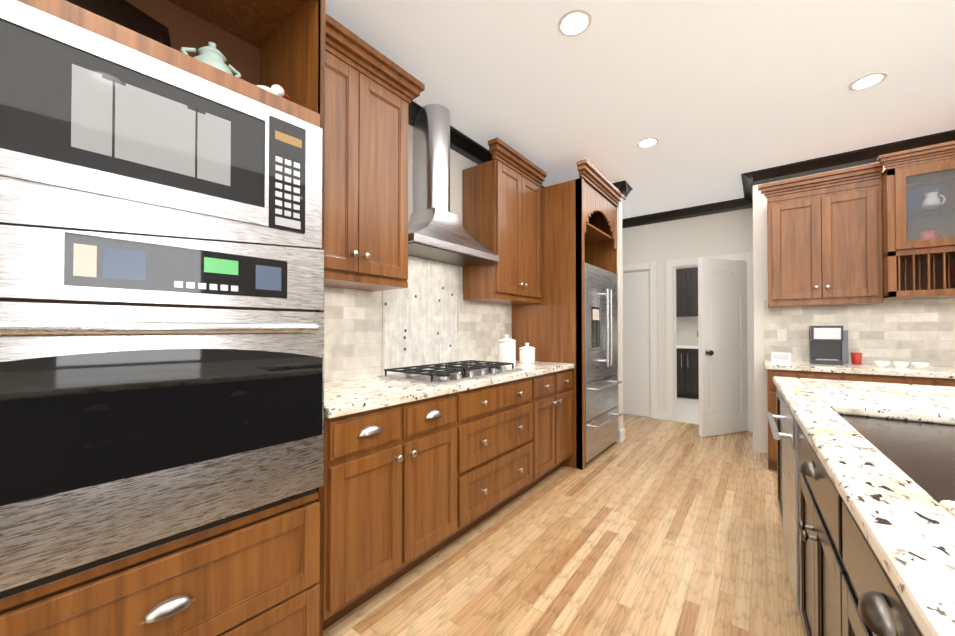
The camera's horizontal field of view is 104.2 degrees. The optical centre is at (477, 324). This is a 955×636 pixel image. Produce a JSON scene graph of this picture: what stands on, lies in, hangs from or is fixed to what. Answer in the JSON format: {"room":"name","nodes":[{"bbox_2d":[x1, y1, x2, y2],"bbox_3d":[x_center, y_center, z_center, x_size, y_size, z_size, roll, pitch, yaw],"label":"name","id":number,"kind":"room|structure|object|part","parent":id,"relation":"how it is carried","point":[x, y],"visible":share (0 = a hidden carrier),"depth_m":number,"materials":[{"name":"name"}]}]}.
{"room":"kitchen","nodes":[
{"label":"kitchen","id":0,"kind":"room"},
{"bbox_2d":[408,124,477,223],"bbox_3d":[-1.328,-0.151,1.585,0.100,2.770,7.530,0,-1,37],"label":"wall","id":1,"kind":"structure","parent":0,"point":[459,163],"depth_m":2.99,"materials":[{"name":"beige paint"}]},
{"bbox_2d":[324,13,424,290],"bbox_3d":[-0.698,-0.817,2.000,0.400,1.200,0.756,0,-1,37],"label":"upper cabinet","id":2,"kind":"object","parent":1,"relation":"attached to","point":[371,93],"visible":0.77,"depth_m":1.91,"materials":[{"name":"brown wood"}]},
{"bbox_3d":[-0.587,-0.353,1.866,0.034,0.034,0.105,0,-1,37],"label":"handle","id":3,"kind":"part","parent":2,"relation":"part of","materials":[{"name":"silver metal"}]},
{"bbox_2d":[324,255,511,382],"bbox_3d":[-0.373,-0.136,2.732,0.020,0.935,2.324,0,-1,37],"label":"backsplash","id":4,"kind":"structure","parent":1,"relation":"attached to","point":[429,315],"depth_m":2.61,"materials":[{"name":"tile"}]},
{"bbox_2d":[408,104,498,266],"bbox_3d":[-0.248,-1.000,2.613,0.370,1.041,0.875,0,-1,37],"label":"range hood","id":5,"kind":"object","parent":1,"relation":"attached to","point":[437,231],"visible":0.85,"depth_m":2.56,"materials":[{"name":"silver metal"}]},
{"bbox_2d":[408,101,543,187],"bbox_3d":[-1.289,-1.482,1.495,0.090,0.110,7.410,0,-1,37],"label":"crown molding","id":6,"kind":"structure","parent":1,"relation":"attached to","point":[468,147],"depth_m":3.03,"materials":[{"name":"black paint"}]},
{"bbox_2d":[462,137,546,304],"bbox_3d":[0.236,-0.803,3.218,0.400,1.200,0.808,0,-1,37],"label":"upper cabinet","id":7,"kind":"object","parent":1,"relation":"attached to","point":[501,204],"visible":1,"depth_m":3.02,"materials":[{"name":"brown wood"}]},
{"bbox_2d":[323,397,803,635],"bbox_3d":[1.537,1.261,1.749,7.230,0.050,11.500,0,-1,37],"label":"floor","id":8,"kind":"structure","parent":0,"point":[651,527],"depth_m":1.97,"materials":[{"name":"brown wood"}]},
{"bbox_2d":[0,0,325,635],"bbox_3d":[-1.138,-0.111,1.145,0.715,2.680,1.122,0,-1,37],"label":"tall cabinet","id":9,"kind":"object","parent":8,"relation":"on","point":[162,227],"visible":1,"depth_m":1.04,"materials":[{"name":"brown wood"}]},
{"bbox_2d":[66,0,170,46],"bbox_3d":[-1.266,-0.997,1.272,0.111,0.354,0.399,0,-1,23],"label":"tray","id":10,"kind":"object","parent":9,"relation":"in","point":[126,14],"visible":0.31,"depth_m":1.33,"materials":[{"name":"brown wood"}]},
{"bbox_2d":[0,0,321,248],"bbox_3d":[-0.908,-0.480,1.058,0.094,0.534,0.938,0,-1,37],"label":"microwave","id":11,"kind":"object","parent":9,"relation":"in","point":[105,142],"depth_m":1.01,"materials":[{"name":"silver metal"}]},
{"bbox_2d":[0,225,323,598],"bbox_3d":[-0.878,0.169,1.028,0.165,0.913,0.947,0,-1,37],"label":"oven","id":12,"kind":"object","parent":9,"relation":"in","point":[162,386],"depth_m":1.01,"materials":[{"name":"silver metal"}]},
{"bbox_3d":[-0.868,0.929,1.047,0.036,0.303,0.122,0,-1,37],"label":"handle","id":13,"kind":"part","parent":9,"relation":"part of","materials":[{"name":"silver metal"}]},
{"bbox_2d":[180,42,240,77],"bbox_3d":[-0.950,-0.910,1.329,0.144,0.200,0.183,0,-1,37],"label":"teapot","id":14,"kind":"object","parent":9,"relation":"in","point":[211,55],"visible":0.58,"depth_m":1.30,"materials":[{"name":"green ceramic"}]},
{"bbox_2d":[256,84,290,98],"bbox_3d":[-0.778,-0.863,1.406,0.070,0.107,0.139,0,-1,37],"label":"bird","id":15,"kind":"object","parent":9,"relation":"in","point":[276,89],"visible":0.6,"depth_m":1.40},
{"bbox_2d":[323,388,462,629],"bbox_3d":[-0.594,0.800,1.914,0.648,0.876,0.773,0,-1,37],"label":"base cabinet","id":16,"kind":"object","parent":8,"relation":"on","point":[416,474],"depth_m":1.65,"materials":[{"name":"brown wood"}]},
{"bbox_2d":[324,360,573,415],"bbox_3d":[-0.118,0.349,2.531,0.658,0.040,2.322,0,-1,37],"label":"countertop","id":17,"kind":"structure","parent":16,"relation":"on","point":[344,395],"depth_m":1.92,"materials":[{"name":"beige stone"}]},
{"bbox_2d":[378,360,522,384],"bbox_3d":[-0.142,0.303,2.511,0.510,0.052,0.900,0,-1,37],"label":"gas cooktop","id":18,"kind":"object","parent":17,"relation":"in","point":[437,374],"visible":1,"depth_m":2.32,"materials":[{"name":"silver metal"}]},
{"bbox_2d":[497,335,515,365],"bbox_3d":[0.241,0.207,3.069,0.155,0.256,0.155,0,-1,37],"label":"canister","id":19,"kind":"object","parent":17,"relation":"on","point":[506,349],"visible":0.9,"depth_m":3.01,"materials":[{"name":"white ceramic"}]},
{"bbox_2d":[519,343,534,362],"bbox_3d":[0.444,0.247,3.317,0.144,0.181,0.144,0,-1,37],"label":"canister","id":20,"kind":"object","parent":17,"relation":"on","point":[527,353],"visible":1,"depth_m":3.26,"materials":[{"name":"white ceramic"}]},
{"bbox_2d":[463,372,542,533],"bbox_3d":[-0.104,0.807,2.553,0.648,0.876,0.976,0,-1,37],"label":"base cabinet","id":21,"kind":"object","parent":8,"relation":"on","point":[503,420],"depth_m":2.36,"materials":[{"name":"brown wood"}]},
{"bbox_2d":[543,368,572,478],"bbox_3d":[0.368,0.814,3.169,0.648,0.876,0.713,0,-1,37],"label":"base cabinet","id":22,"kind":"object","parent":8,"relation":"on","point":[557,385],"depth_m":3.00,"materials":[{"name":"brown wood"}]},
{"bbox_2d":[512,159,623,469],"bbox_3d":[0.925,-0.070,3.781,0.798,2.655,1.057,0,-1,37],"label":"tall cabinet","id":23,"kind":"object","parent":8,"relation":"on","point":[578,223],"visible":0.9,"depth_m":3.36,"materials":[{"name":"brown wood"}]},
{"bbox_2d":[585,263,621,462],"bbox_3d":[0.972,0.358,3.805,0.783,1.800,0.910,0,-1,37],"label":"refrigerator","id":24,"kind":"object","parent":8,"relation":"on","point":[602,382],"visible":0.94,"depth_m":3.53,"materials":[{"name":"grey metal"}]},
{"bbox_2d":[677,349,698,398],"bbox_3d":[3.834,0.852,6.719,1.013,0.876,0.620,0,-1,37],"label":"base cabinet","id":25,"kind":"object","parent":8,"relation":"on","point":[687,371],"depth_m":6.47,"materials":[{"name":"black wood"}]},
{"bbox_2d":[677,345,697,348],"bbox_3d":[4.374,0.390,6.305,2.390,0.040,0.628,0,-1,37],"label":"countertop","id":26,"kind":"structure","parent":25,"relation":"on","point":[678,346],"depth_m":6.49,"materials":[{"name":"white stone"}]},
{"bbox_2d":[771,380,778,508],"bbox_3d":[2.258,0.798,1.766,1.288,0.876,0.507,0,-1,35],"label":"base cabinet","id":27,"kind":"object","parent":8,"relation":"on","point":[775,434],"depth_m":2.26,"materials":[{"name":"brown wood"}]},
{"bbox_2d":[775,388,790,581],"bbox_3d":[1.933,0.793,1.310,1.288,0.876,0.742,0,-1,35],"label":"base cabinet","id":28,"kind":"object","parent":8,"relation":"on","point":[783,416],"depth_m":1.77,"materials":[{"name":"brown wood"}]},
{"bbox_2d":[791,416,822,635],"bbox_3d":[1.517,0.787,0.726,1.288,0.876,0.828,0,-1,35],"label":"base cabinet","id":29,"kind":"object","parent":8,"relation":"on","point":[804,462],"depth_m":1.31,"materials":[{"name":"brown wood"}]},
{"bbox_2d":[765,368,939,470],"bbox_3d":[3.022,0.813,3.120,0.920,0.876,0.620,0,-1,37],"label":"base cabinet","id":30,"kind":"object","parent":8,"relation":"on","point":[932,376],"depth_m":2.97,"materials":[{"name":"brown wood"}]},
{"bbox_2d":[764,360,954,375],"bbox_3d":[4.082,0.346,2.306,3.638,0.040,0.630,0,-1,37],"label":"countertop","id":31,"kind":"structure","parent":30,"relation":"on","point":[932,370],"depth_m":2.89,"materials":[{"name":"beige stone"}]},
{"bbox_2d":[771,352,790,361],"bbox_3d":[2.822,0.297,3.457,0.140,0.085,0.102,0,-1,37],"label":"clock radio","id":32,"kind":"object","parent":31,"relation":"on","point":[780,356],"visible":1,"depth_m":3.42,"materials":[{"name":"white plastic"}]},
{"bbox_2d":[809,326,848,364],"bbox_3d":[3.033,0.172,3.207,0.240,0.330,0.205,0,-1,37],"label":"coffee maker","id":33,"kind":"object","parent":31,"relation":"on","point":[828,345],"visible":1,"depth_m":3.17,"materials":[{"name":"grey plastic"}]},
{"bbox_2d":[851,352,861,364],"bbox_3d":[3.226,0.286,3.161,0.070,0.100,0.070,0,-1,37],"label":"cup","id":34,"kind":"object","parent":31,"relation":"on","point":[856,358],"visible":1,"depth_m":3.14,"materials":[{"name":"red ceramic"}]},
{"bbox_2d":[874,361,889,366],"bbox_3d":[3.218,0.311,2.953,0.089,0.045,0.090,0,-1,37],"label":"ramekin","id":35,"kind":"object","parent":31,"relation":"on","point":[882,363],"visible":1,"depth_m":2.93,"materials":[{"name":"white ceramic"}]},
{"bbox_2d":[892,361,909,367],"bbox_3d":[3.297,0.311,2.892,0.089,0.045,0.090,0,-1,37],"label":"ramekin","id":36,"kind":"object","parent":31,"relation":"on","point":[896,364],"visible":1,"depth_m":2.87,"materials":[{"name":"white ceramic"}]},
{"bbox_2d":[911,362,928,368],"bbox_3d":[3.376,0.310,2.831,0.089,0.045,0.090,0,-1,37],"label":"ramekin","id":37,"kind":"object","parent":31,"relation":"on","point":[919,365],"visible":1,"depth_m":2.81,"materials":[{"name":"white ceramic"}]},
{"bbox_2d":[819,464,922,635],"bbox_3d":[1.125,0.781,0.177,1.288,0.876,0.778,0,-1,35],"label":"base cabinet","id":38,"kind":"object","parent":8,"relation":"on","point":[859,598],"depth_m":0.75,"materials":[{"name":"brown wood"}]},
{"bbox_2d":[773,376,954,635],"bbox_3d":[0.809,0.325,0.352,0.590,0.040,4.560,0,-1,35],"label":"countertop","id":39,"kind":"structure","parent":38,"relation":"on","point":[910,527],"depth_m":0.72,"materials":[{"name":"white stone"}]},
{"bbox_2d":[843,412,954,495],"bbox_3d":[1.313,0.463,0.949,0.495,0.248,1.050,0,-1,35],"label":"sink","id":40,"kind":"object","parent":39,"relation":"in","point":[922,445],"depth_m":1.12,"materials":[{"name":"metal"}]},
{"bbox_2d":[919,385,954,395],"bbox_3d":[1.348,0.321,-0.033,0.735,0.040,4.560,0,-1,35],"label":"countertop","id":41,"kind":"structure","parent":38,"relation":"on","point":[947,391],"depth_m":1.85,"materials":[{"name":"white stone"}]},
{"bbox_2d":[940,376,954,386],"bbox_3d":[3.745,0.807,2.566,1.032,0.876,0.620,0,-1,37],"label":"base cabinet","id":42,"kind":"object","parent":8,"relation":"on","point":[949,381],"depth_m":2.57,"materials":[{"name":"brown wood"}]},
{"bbox_2d":[615,201,622,442],"bbox_3d":[1.224,-0.122,4.297,0.850,2.770,0.120,0,-1,37],"label":"wall","id":43,"kind":"structure","parent":0,"point":[620,308],"depth_m":4.01,"materials":[{"name":"beige paint"}]},
{"bbox_2d":[612,180,631,196],"bbox_3d":[1.275,-1.453,4.140,0.740,0.110,0.090,0,-1,37],"label":"crown molding","id":44,"kind":"structure","parent":43,"relation":"attached to","point":[622,186],"depth_m":3.94,"materials":[{"name":"black paint"}]},
{"bbox_2d":[620,428,624,440],"bbox_3d":[1.311,1.198,4.301,0.765,0.130,0.015,0,-1,37],"label":"baseboard","id":45,"kind":"structure","parent":43,"relation":"attached to","point":[622,432],"depth_m":4.00,"materials":[{"name":"white paint"}]},
{"bbox_2d":[326,0,954,218],"bbox_3d":[1.537,-1.584,1.780,7.230,0.100,11.500,0,-1,37],"label":"ceiling","id":46,"kind":"structure","parent":0,"point":[717,98],"depth_m":2.30,"materials":[{"name":"white paint"}]},
{"bbox_2d":[557,9,591,36],"bbox_3d":[0.492,-1.530,1.887,0.169,0.006,0.169,0,-1,31],"label":"recessed light","id":47,"kind":"object","parent":46,"relation":"in","point":[575,22],"depth_m":1.88,"materials":[{"name":"white paint"}]},
{"bbox_2d":[637,137,658,147],"bbox_3d":[1.417,-1.517,3.093,0.169,0.006,0.169,0,-1,28],"label":"recessed light","id":48,"kind":"object","parent":46,"relation":"in","point":[647,142],"depth_m":3.08,"materials":[{"name":"white paint"}]},
{"bbox_2d":[848,72,886,90],"bbox_3d":[2.445,-1.525,2.330,0.169,0.006,0.169,0,-1,28],"label":"recessed light","id":49,"kind":"object","parent":46,"relation":"in","point":[870,80],"depth_m":2.32,"materials":[{"name":"white paint"}]},
{"bbox_2d":[676,316,697,344],"bbox_3d":[4.966,-0.100,6.317,7.130,2.770,0.100,0,-1,37],"label":"wall","id":50,"kind":"structure","parent":0,"point":[686,330],"depth_m":7.01,"materials":[{"name":"beige paint"}]},
{"bbox_2d":[676,268,691,316],"bbox_3d":[3.730,-0.607,6.985,0.543,0.900,0.350,0,-1,37],"label":"upper cabinet","id":51,"kind":"object","parent":50,"relation":"attached to","point":[686,292],"depth_m":6.75,"materials":[{"name":"black wood"}]},
{"bbox_2d":[692,267,697,316],"bbox_3d":[4.082,-0.610,6.715,0.596,0.900,0.350,0,-1,37],"label":"upper cabinet","id":52,"kind":"object","parent":50,"relation":"attached to","point":[694,270],"depth_m":6.65,"materials":[{"name":"black wood"}]},
{"bbox_2d":[622,208,752,409],"bbox_3d":[2.010,-0.109,5.446,3.500,2.770,0.120,0,-1,37],"label":"wall","id":53,"kind":"structure","parent":0,"point":[716,234],"depth_m":4.92,"materials":[{"name":"beige paint"}]},
{"bbox_2d":[623,271,649,416],"bbox_3d":[2.114,0.260,5.328,0.668,2.010,0.187,0,-1,37],"label":"pantry door","id":54,"kind":"structure","parent":53,"relation":"in","point":[636,385],"depth_m":5.21,"materials":[{"name":"white paint"}]},
{"bbox_2d":[622,199,743,227],"bbox_3d":[1.947,-1.440,5.377,3.300,0.110,0.090,0,-1,37],"label":"crown molding","id":55,"kind":"structure","parent":53,"relation":"attached to","point":[730,205],"depth_m":4.82,"materials":[{"name":"black paint"}]},
{"bbox_2d":[623,252,754,431],"bbox_3d":[2.544,0.206,5.021,1.940,2.130,0.140,0,-1,37],"label":"door frame","id":56,"kind":"structure","parent":53,"relation":"attached to","point":[671,266],"depth_m":4.92,"materials":[{"name":"white paint"}]},
{"bbox_2d":[696,257,747,436],"bbox_3d":[2.855,0.248,4.309,0.744,2.010,0.187,0,-1,-21],"label":"laundry door","id":57,"kind":"structure","parent":53,"relation":"in","point":[721,351],"depth_m":4.27,"materials":[{"name":"white paint"}]},
{"bbox_2d":[753,183,767,452],"bbox_3d":[3.064,-0.125,4.027,0.100,2.770,0.850,0,-1,37],"label":"wall","id":58,"kind":"structure","parent":0,"point":[759,290],"depth_m":3.69,"materials":[{"name":"beige paint"}]},
{"bbox_2d":[740,189,752,208],"bbox_3d":[2.968,-1.454,4.071,0.090,0.110,0.720,0,-1,37],"label":"crown molding","id":59,"kind":"structure","parent":58,"relation":"attached to","point":[747,201],"depth_m":4.35,"materials":[{"name":"black paint"}]},
{"bbox_2d":[753,421,754,450],"bbox_3d":[3.018,1.196,4.047,0.015,0.130,0.850,0,-1,37],"label":"baseboard","id":60,"kind":"structure","parent":58,"relation":"attached to","point":[754,421],"depth_m":3.71,"materials":[{"name":"white paint"}]},
{"bbox_2d":[765,162,885,451],"bbox_3d":[4.316,-0.140,2.594,3.630,2.770,0.100,0,-1,37],"label":"wall","id":61,"kind":"structure","parent":0,"point":[766,241],"depth_m":3.65,"materials":[{"name":"beige paint"}]},
{"bbox_2d":[758,163,882,307],"bbox_3d":[2.994,-0.725,3.301,0.785,1.105,0.395,0,-1,37],"label":"upper cabinet","id":62,"kind":"object","parent":61,"relation":"attached to","point":[824,241],"visible":0.98,"depth_m":3.14,"materials":[{"name":"brown wood"}]},
{"bbox_3d":[2.916,-0.319,3.142,0.105,0.034,0.034,0,-1,37],"label":"handle","id":63,"kind":"part","parent":62,"relation":"part of","materials":[{"name":"silver metal"}]},
{"bbox_2d":[741,130,954,188],"bbox_3d":[4.183,-1.470,2.591,3.820,0.110,0.090,0,-1,37],"label":"crown molding","id":64,"kind":"structure","parent":61,"relation":"attached to","point":[868,155],"depth_m":3.32,"materials":[{"name":"black paint"}]},
{"bbox_2d":[764,298,954,366],"bbox_3d":[4.270,0.037,2.555,3.638,0.585,0.016,0,-1,37],"label":"backsplash","id":65,"kind":"structure","parent":61,"relation":"attached to","point":[916,330],"depth_m":3.18,"materials":[{"name":"tile"}]},
{"bbox_2d":[877,141,954,299],"bbox_3d":[3.663,-0.756,2.706,1.098,1.085,0.524,0,-1,37],"label":"upper cabinet","id":66,"kind":"object","parent":61,"relation":"attached to","point":[910,272],"visible":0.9,"depth_m":2.83,"materials":[{"name":"brown wood"}]},
{"bbox_2d":[906,186,945,248],"bbox_3d":[3.501,-0.835,2.938,0.260,0.554,0.270,0,-1,37],"label":"dishes","id":67,"kind":"object","parent":66,"relation":"in","point":[911,202],"depth_m":2.97,"materials":[{"name":"white ceramic"}]},
{"bbox_2d":[953,262,954,280],"bbox_3d":[3.556,-0.366,2.737,0.039,0.248,0.250,0,-1,37],"label":"plate","id":68,"kind":"object","parent":66,"relation":"in","point":[954,271],"visible":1,"depth_m":2.74,"materials":[{"name":"red ceramic"}]}
]}

